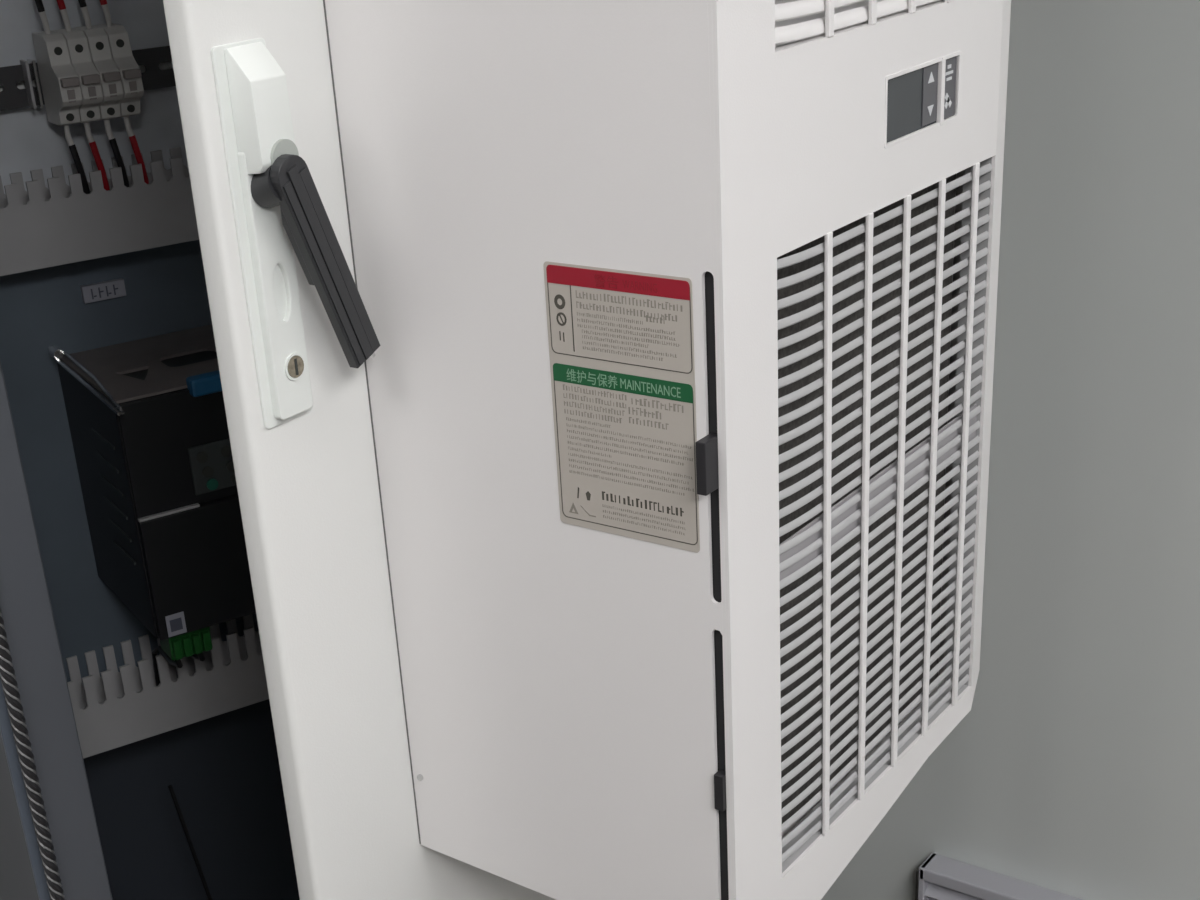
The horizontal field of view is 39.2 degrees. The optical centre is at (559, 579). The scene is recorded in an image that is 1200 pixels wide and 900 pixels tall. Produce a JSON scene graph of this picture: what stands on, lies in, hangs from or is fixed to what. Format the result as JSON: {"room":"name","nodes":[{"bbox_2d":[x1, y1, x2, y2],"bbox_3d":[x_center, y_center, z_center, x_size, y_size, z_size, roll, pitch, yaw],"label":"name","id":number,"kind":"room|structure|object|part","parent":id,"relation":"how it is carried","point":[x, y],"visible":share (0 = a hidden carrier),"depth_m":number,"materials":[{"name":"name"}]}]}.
{"room":"electrical equipment room","nodes":[
{"label":"electrical equipment room","id":0,"kind":"room"},
{"bbox_2d":[821,0,1199,899],"bbox_3d":[1.493,-0.200,1.367,4.590,2.550,0.090,14,30,34],"label":"wall","id":1,"kind":"structure","parent":0,"point":[1072,768],"depth_m":2.04,"materials":[{"name":"paint"}]},
{"bbox_2d":[915,853,1082,899],"bbox_3d":[0.715,0.555,2.297,0.502,0.250,0.045,14,30,34],"label":"air vent","id":2,"kind":"object","parent":1,"relation":"in","point":[939,877],"visible":1,"depth_m":2.34,"materials":[{"name":"grey metal"}]},
{"bbox_3d":[0.253,1.830,0.298,4.590,0.090,4.590,14,30,34],"label":"floor","id":3,"kind":"structure","parent":0,"visible":0},
{"bbox_2d":[0,0,555,899],"bbox_3d":[-0.173,0.025,1.550,0.737,2.196,0.842,-17,28,-27],"label":"tall cabinet","id":4,"kind":"object","parent":3,"relation":"on","point":[304,791],"depth_m":1.16,"materials":[{"name":"metal"}]},
{"bbox_3d":[-0.555,0.041,1.469,0.005,2.083,0.581,-17,28,-27],"label":"panel","id":5,"kind":"part","parent":4,"relation":"part of","materials":[{"name":"paint"}]},
{"bbox_2d":[0,608,64,899],"bbox_3d":[-0.383,0.200,1.259,0.010,1.906,0.011,1,25,10],"label":"cord","id":6,"kind":"object","parent":4,"relation":"hanging from","point":[7,673],"visible":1,"depth_m":1.23,"materials":[{"name":"grey plastic"}]},
{"bbox_3d":[-0.380,0.126,1.257,0.037,2.083,0.034,-17,28,-27],"label":"corner post","id":7,"kind":"part","parent":4,"relation":"part of","materials":[{"name":"metal"}]},
{"bbox_3d":[-0.385,-0.472,1.553,0.522,0.025,0.003,-17,28,-27],"label":"rail","id":8,"kind":"part","parent":4,"relation":"part of","materials":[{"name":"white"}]},
{"bbox_3d":[-0.378,-0.469,1.542,0.522,0.040,0.029,-17,28,-27],"label":"din rail","id":9,"kind":"part","parent":4,"relation":"part of","materials":[{"name":"black metal"}]},
{"bbox_2d":[32,23,143,125],"bbox_3d":[-0.413,-0.445,1.486,0.073,0.077,0.066,-17,28,-27],"label":"circuit breaker","id":10,"kind":"object","parent":4,"relation":"attached to","point":[87,75],"visible":0.98,"depth_m":1.47,"materials":[{"name":"grey plastic"}]},
{"bbox_2d":[35,0,50,33],"bbox_3d":[-0.453,-0.548,1.427,0.012,0.167,0.018,-16,27,-25],"label":"wire","id":11,"kind":"object","parent":10,"relation":"attached to","point":[39,4],"visible":1,"depth_m":1.45,"materials":[{"name":"white"}]},
{"bbox_2d":[57,0,70,31],"bbox_3d":[-0.438,-0.553,1.436,0.012,0.167,0.018,-16,27,-25],"label":"wire","id":12,"kind":"object","parent":10,"relation":"attached to","point":[61,4],"visible":1,"depth_m":1.46,"materials":[{"name":"white"}]},
{"bbox_2d":[67,89,75,102],"bbox_3d":[-0.422,-0.418,1.456,0.006,0.011,0.003,-17,28,-27],"label":"print","id":13,"kind":"object","parent":10,"relation":"on","point":[71,93],"depth_m":1.46,"materials":[{"name":"grey"}]},
{"bbox_2d":[63,125,89,193],"bbox_3d":[-0.430,-0.360,1.519,0.012,0.109,0.026,-4,25,0],"label":"wire","id":14,"kind":"object","parent":10,"relation":"attached to","point":[72,147],"visible":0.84,"depth_m":1.50,"materials":[{"name":"black"}]},
{"bbox_2d":[78,0,91,28],"bbox_3d":[-0.422,-0.558,1.444,0.012,0.167,0.018,-16,27,-25],"label":"wire","id":15,"kind":"object","parent":10,"relation":"attached to","point":[82,3],"visible":1,"depth_m":1.47,"materials":[{"name":"white"}]},
{"bbox_2d":[88,86,96,99],"bbox_3d":[-0.406,-0.423,1.464,0.006,0.011,0.003,-17,28,-27],"label":"print","id":16,"kind":"object","parent":10,"relation":"on","point":[92,90],"depth_m":1.46,"materials":[{"name":"grey"}]},
{"bbox_2d":[83,122,109,190],"bbox_3d":[-0.414,-0.365,1.527,0.012,0.109,0.026,-4,25,0],"label":"wire","id":17,"kind":"object","parent":10,"relation":"attached to","point":[92,143],"visible":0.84,"depth_m":1.51,"materials":[{"name":"red"}]},
{"bbox_2d":[99,0,111,26],"bbox_3d":[-0.406,-0.563,1.452,0.012,0.167,0.018,-16,27,-25],"label":"wire","id":18,"kind":"object","parent":10,"relation":"attached to","point":[103,3],"visible":1,"depth_m":1.48,"materials":[{"name":"white"}]},
{"bbox_2d":[108,84,116,96],"bbox_3d":[-0.390,-0.428,1.472,0.006,0.011,0.003,-17,28,-27],"label":"print","id":19,"kind":"object","parent":10,"relation":"on","point":[112,88],"depth_m":1.47,"materials":[{"name":"grey"}]},
{"bbox_2d":[104,119,128,186],"bbox_3d":[-0.399,-0.370,1.535,0.012,0.109,0.026,-4,25,0],"label":"wire","id":20,"kind":"object","parent":10,"relation":"attached to","point":[112,140],"visible":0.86,"depth_m":1.51,"materials":[{"name":"black"}]},
{"bbox_2d":[129,81,137,93],"bbox_3d":[-0.375,-0.433,1.481,0.006,0.011,0.003,-17,28,-27],"label":"print","id":21,"kind":"object","parent":10,"relation":"on","point":[133,85],"depth_m":1.48,"materials":[{"name":"grey"}]},
{"bbox_2d":[124,116,148,183],"bbox_3d":[-0.383,-0.374,1.544,0.012,0.109,0.026,-4,25,0],"label":"wire","id":22,"kind":"object","parent":10,"relation":"attached to","point":[132,138],"visible":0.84,"depth_m":1.52,"materials":[{"name":"red"}]},
{"bbox_3d":[-0.385,-0.608,1.502,0.585,0.595,0.005,-17,28,-27],"label":"mounting plate","id":23,"kind":"part","parent":4,"relation":"part of","materials":[{"name":"metal"}]},
{"bbox_2d":[0,147,198,275],"bbox_3d":[-0.353,-0.362,1.583,0.544,0.076,0.056,-17,28,-27],"label":"duct","id":24,"kind":"object","parent":4,"relation":"attached to","point":[41,227],"visible":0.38,"depth_m":1.52,"materials":[{"name":"grey plastic"}]},
{"bbox_2d":[80,278,125,303],"bbox_3d":[-0.433,-0.275,1.600,0.040,0.016,0.007,-17,28,-27],"label":"label","id":25,"kind":"object","parent":4,"relation":"attached to","point":[99,291],"visible":1,"depth_m":1.60,"materials":[{"name":"grey"}]},
{"bbox_2d":[91,285,117,298],"bbox_3d":[-0.431,-0.273,1.598,0.026,0.010,0.001,-17,28,-27],"label":"print","id":26,"kind":"object","parent":25,"relation":"on","point":[97,291],"depth_m":1.60,"materials":[{"name":"grey"}]},
{"bbox_3d":[-0.351,-0.116,1.728,0.585,0.488,0.005,-17,28,-27],"label":"mounting plate","id":27,"kind":"part","parent":4,"relation":"part of","materials":[{"name":"grey metal"}]},
{"bbox_2d":[48,324,255,639],"bbox_3d":[-0.339,-0.107,1.611,0.207,0.244,0.200,-17,28,-27],"label":"electronic device","id":28,"kind":"object","parent":4,"relation":"attached to","point":[147,419],"visible":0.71,"depth_m":1.54,"materials":[{"name":"black plastic"}]},
{"bbox_3d":[-0.347,-0.208,1.576,0.196,0.003,0.175,-17,28,-27],"label":"plate","id":29,"kind":"part","parent":28,"relation":"part of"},
{"bbox_2d":[170,617,182,631],"bbox_3d":[-0.353,0.041,1.552,0.011,0.012,0.001,-17,28,-27],"label":"print","id":30,"kind":"object","parent":28,"relation":"on","point":[176,623],"depth_m":1.55,"materials":[{"name":"grey paper"}]},
{"bbox_2d":[160,627,212,659],"bbox_3d":[-0.353,0.054,1.593,0.040,0.028,0.038,-17,28,-27],"label":"plug","id":31,"kind":"object","parent":28,"relation":"attached to","point":[178,647],"visible":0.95,"depth_m":1.58,"materials":[{"name":"green plastic"}]},
{"bbox_2d":[152,646,182,685],"bbox_3d":[-0.387,0.089,1.667,0.009,0.100,0.134,-14,27,-22],"label":"wire","id":32,"kind":"object","parent":31,"relation":"hanging from","point":[177,663],"visible":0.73,"depth_m":1.69,"materials":[{"name":"black"}]},
{"bbox_2d":[175,652,204,677],"bbox_3d":[-0.368,0.083,1.678,0.009,0.100,0.134,-14,27,-22],"label":"wire","id":33,"kind":"object","parent":31,"relation":"hanging from","point":[200,656],"visible":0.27,"depth_m":1.62,"materials":[{"name":"black"}]},
{"bbox_2d":[196,452,207,462],"bbox_3d":[-0.321,-0.110,1.514,0.011,0.011,0.002,-17,28,-27],"label":"socket","id":34,"kind":"object","parent":28,"relation":"attached to","point":[201,457],"depth_m":1.51,"materials":[{"name":"grey plastic"}]},
{"bbox_2d":[202,466,213,477],"bbox_3d":[-0.318,-0.098,1.522,0.011,0.011,0.002,-17,28,-27],"label":"socket","id":35,"kind":"object","parent":28,"relation":"attached to","point":[207,471],"depth_m":1.52,"materials":[{"name":"grey plastic"}]},
{"bbox_2d":[206,479,217,489],"bbox_3d":[-0.315,-0.087,1.528,0.011,0.011,0.002,-17,28,-27],"label":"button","id":36,"kind":"object","parent":28,"relation":"attached to","point":[211,484],"depth_m":1.53,"materials":[{"name":"teal plastic"}]},
{"bbox_3d":[-0.305,-0.105,1.530,0.061,0.045,0.004,-17,28,-27],"label":"port panel","id":37,"kind":"part","parent":28,"relation":"part of","materials":[{"name":"grey plastic"}]},
{"bbox_2d":[226,460,233,471],"bbox_3d":[-0.298,-0.104,1.533,0.011,0.011,0.002,-17,28,-27],"label":"socket","id":38,"kind":"object","parent":28,"relation":"attached to","point":[229,463],"depth_m":1.53,"materials":[{"name":"grey plastic"}]},
{"bbox_2d":[231,473,235,483],"bbox_3d":[-0.295,-0.093,1.539,0.011,0.011,0.002,-17,28,-27],"label":"socket","id":39,"kind":"object","parent":28,"relation":"attached to","point":[233,479],"depth_m":1.54,"materials":[{"name":"grey plastic"}]},
{"bbox_2d":[66,614,268,757],"bbox_3d":[-0.324,0.078,1.785,0.544,0.086,0.056,-17,28,-27],"label":"duct","id":40,"kind":"object","parent":4,"relation":"attached to","point":[114,709],"visible":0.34,"depth_m":1.73,"materials":[{"name":"grey plastic"}]},
{"bbox_3d":[-0.415,-0.144,1.850,0.675,2.083,0.005,-17,28,-27],"label":"panel","id":41,"kind":"part","parent":4,"relation":"part of","materials":[{"name":"grey paint"}]},
{"bbox_3d":[-0.169,-0.195,0.965,0.002,0.218,0.040,14,30,34],"label":"handle plate","id":42,"kind":"part","parent":4,"relation":"part of","materials":[{"name":"white plastic"}]},
{"bbox_3d":[-0.134,-0.183,0.975,0.007,0.132,0.066,14,30,34],"label":"lever","id":43,"kind":"part","parent":4,"relation":"part of","materials":[{"name":"grey plastic"}]},
{"bbox_2d":[323,0,1010,899],"bbox_3d":[0.088,-0.222,1.093,0.264,0.878,0.391,14,30,34],"label":"air conditioner","id":44,"kind":"object","parent":4,"relation":"attached to","point":[681,313],"visible":1,"depth_m":1.01,"materials":[{"name":"white metal"}]},
{"bbox_2d":[775,0,944,50],"bbox_3d":[0.181,-0.448,0.934,0.020,0.265,0.301,14,30,34],"label":"grille","id":45,"kind":"object","parent":44,"relation":"attached to","point":[800,25],"depth_m":0.94,"materials":[{"name":"white metal"}]},
{"bbox_2d":[777,157,991,872],"bbox_3d":[0.209,-0.049,1.117,0.020,0.417,0.301,14,30,34],"label":"grille","id":46,"kind":"object","parent":44,"relation":"attached to","point":[866,441],"depth_m":1.11,"materials":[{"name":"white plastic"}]}
]}

